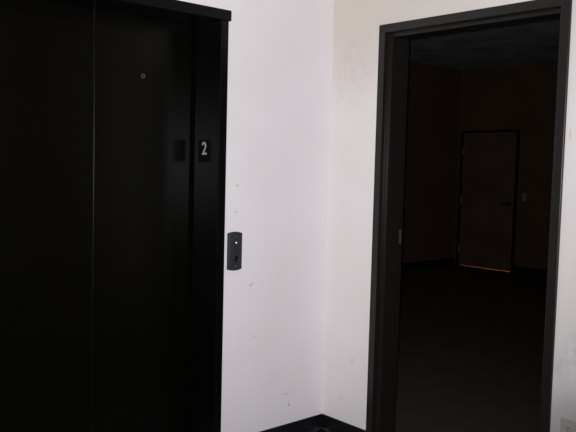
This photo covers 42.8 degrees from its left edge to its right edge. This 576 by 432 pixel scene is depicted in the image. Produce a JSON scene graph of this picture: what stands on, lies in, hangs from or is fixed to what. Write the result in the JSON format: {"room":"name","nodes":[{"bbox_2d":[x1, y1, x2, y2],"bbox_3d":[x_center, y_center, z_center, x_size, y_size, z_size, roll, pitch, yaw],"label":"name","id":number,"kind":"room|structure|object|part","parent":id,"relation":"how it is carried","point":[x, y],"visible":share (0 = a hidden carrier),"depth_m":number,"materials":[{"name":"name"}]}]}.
{"room":"lobby","nodes":[
{"label":"lobby","id":0,"kind":"room"},
{"bbox_2d":[180,0,333,431],"bbox_3d":[-1.418,-0.100,2.713,4.550,2.750,0.170,-2,5,-42],"label":"wall","id":1,"kind":"structure","parent":0,"point":[280,52],"depth_m":3.82,"materials":[{"name":"white paint"}]},
{"bbox_2d":[0,0,231,431],"bbox_3d":[-0.848,0.139,3.315,1.186,2.236,0.327,-2,5,-42],"label":"door","id":2,"kind":"structure","parent":1,"relation":"in","point":[112,224],"depth_m":3.41,"materials":[{"name":"black metal"}]},
{"bbox_3d":[-1.125,0.140,3.183,0.582,2.200,0.030,-2,5,-42],"label":"panel","id":3,"kind":"part","parent":2,"relation":"part of","materials":[{"name":"black metal"}]},
{"bbox_3d":[-0.693,0.123,3.568,0.566,2.200,0.030,-2,5,-42],"label":"panel","id":4,"kind":"part","parent":2,"relation":"part of","materials":[{"name":"black metal"}]},
{"bbox_2d":[198,140,210,161],"bbox_3d":[-0.412,-0.319,3.610,0.006,0.107,0.097,-2,5,-42],"label":"number sign","id":5,"kind":"object","parent":2,"relation":"attached to","point":[204,145],"visible":1,"depth_m":3.61,"materials":[{"name":"black plastic"}]},
{"bbox_2d":[227,232,241,270],"bbox_3d":[-0.263,0.175,3.645,0.085,0.194,0.023,-2,5,-42],"label":"station","id":6,"kind":"object","parent":1,"relation":"attached to","point":[234,239],"visible":1,"depth_m":3.63,"materials":[{"name":"grey"}]},
{"bbox_3d":[-0.259,0.167,3.640,0.042,0.040,0.007,-2,5,-42],"label":"inset panel","id":7,"kind":"part","parent":6,"relation":"part of","materials":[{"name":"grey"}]},
{"bbox_2d":[260,414,321,431],"bbox_3d":[-0.071,1.178,3.908,0.724,0.100,0.022,-2,5,-42],"label":"baseboard","id":8,"kind":"structure","parent":1,"relation":"attached to","point":[314,423],"depth_m":4.05,"materials":[{"name":"black rubber"}]},
{"bbox_2d":[401,61,461,262],"bbox_3d":[0.156,-0.650,9.240,6.510,3.000,0.120,-2,5,-42],"label":"wall","id":9,"kind":"structure","parent":0,"point":[433,92],"depth_m":10.91,"materials":[{"name":"red paint"}]},
{"bbox_2d":[401,258,454,270],"bbox_3d":[0.182,0.795,9.310,6.460,0.110,0.012,-2,5,-42],"label":"baseboard","id":10,"kind":"structure","parent":9,"relation":"attached to","point":[447,261],"depth_m":11.00,"materials":[{"name":"black"}]},
{"bbox_2d":[322,0,575,431],"bbox_3d":[1.877,0.011,2.328,0.150,2.750,4.800,-2,5,-42],"label":"wall","id":11,"kind":"structure","parent":0,"point":[356,23],"depth_m":3.89,"materials":[{"name":"white paint"}]},
{"bbox_2d":[322,414,365,431],"bbox_3d":[0.297,1.179,4.022,0.022,0.100,0.342,-2,5,-42],"label":"baseboard","id":12,"kind":"structure","parent":11,"relation":"attached to","point":[329,424],"depth_m":4.07,"materials":[{"name":"black rubber"}]},
{"bbox_2d":[366,0,571,431],"bbox_3d":[0.850,0.168,3.500,0.194,2.219,1.028,-2,5,-42],"label":"door frame","id":13,"kind":"structure","parent":11,"relation":"in","point":[393,52],"depth_m":3.76,"materials":[{"name":"black paint"}]},
{"bbox_3d":[0.584,0.110,3.887,0.052,0.075,0.004,-2,5,-42],"label":"strike plate","id":14,"kind":"part","parent":13,"relation":"part of","materials":[{"name":"grey metal"}]},
{"bbox_2d":[560,417,575,431],"bbox_3d":[1.163,0.902,3.049,0.009,0.116,0.072,-2,5,-42],"label":"power outlet","id":15,"kind":"object","parent":11,"relation":"attached to","point":[566,425],"visible":1,"depth_m":3.05,"materials":[{"name":"grey plastic"}]},
{"bbox_2d":[564,424,571,431],"bbox_3d":[1.162,0.880,3.046,0.003,0.027,0.034,-2,5,-42],"label":"socket","id":16,"kind":"object","parent":15,"relation":"attached to","point":[567,427],"depth_m":3.04,"materials":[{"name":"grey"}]},
{"bbox_2d":[395,265,546,431],"bbox_3d":[3.358,1.165,6.720,7.985,0.100,9.200,-2,5,-42],"label":"floor","id":17,"kind":"structure","parent":0,"point":[471,339],"depth_m":6.08,"materials":[{"name":"brown carpet"}]},
{"bbox_2d":[409,18,559,69],"bbox_3d":[3.118,-1.889,5.863,6.510,0.100,8.670,-2,5,-42],"label":"ceiling","id":18,"kind":"structure","parent":0,"point":[532,42],"depth_m":9.07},
{"bbox_2d":[454,61,557,269],"bbox_3d":[5.513,-0.442,8.221,0.120,3.000,8.790,-2,5,-42],"label":"wall","id":19,"kind":"structure","parent":0,"point":[522,97],"depth_m":10.49,"materials":[{"name":"red paint"}]},
{"bbox_2d":[455,129,519,272],"bbox_3d":[3.000,-0.242,11.008,0.196,2.080,1.005,-2,5,-42],"label":"door","id":20,"kind":"structure","parent":19,"relation":"in","point":[489,159],"depth_m":10.96,"materials":[{"name":"black wood"}]},
{"bbox_2d":[522,193,526,200],"bbox_3d":[3.384,-0.271,10.518,0.013,0.116,0.070,-2,5,-42],"label":"light switch","id":21,"kind":"object","parent":19,"relation":"attached to","point":[524,195],"visible":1,"depth_m":10.51,"materials":[{"name":"grey plastic"}]},
{"bbox_2d":[514,266,547,277],"bbox_3d":[5.817,1.042,7.844,0.012,0.110,7.617,-2,5,-42],"label":"baseboard","id":22,"kind":"structure","parent":19,"relation":"attached to","point":[517,269],"depth_m":10.46,"materials":[{"name":"black"}]}
]}

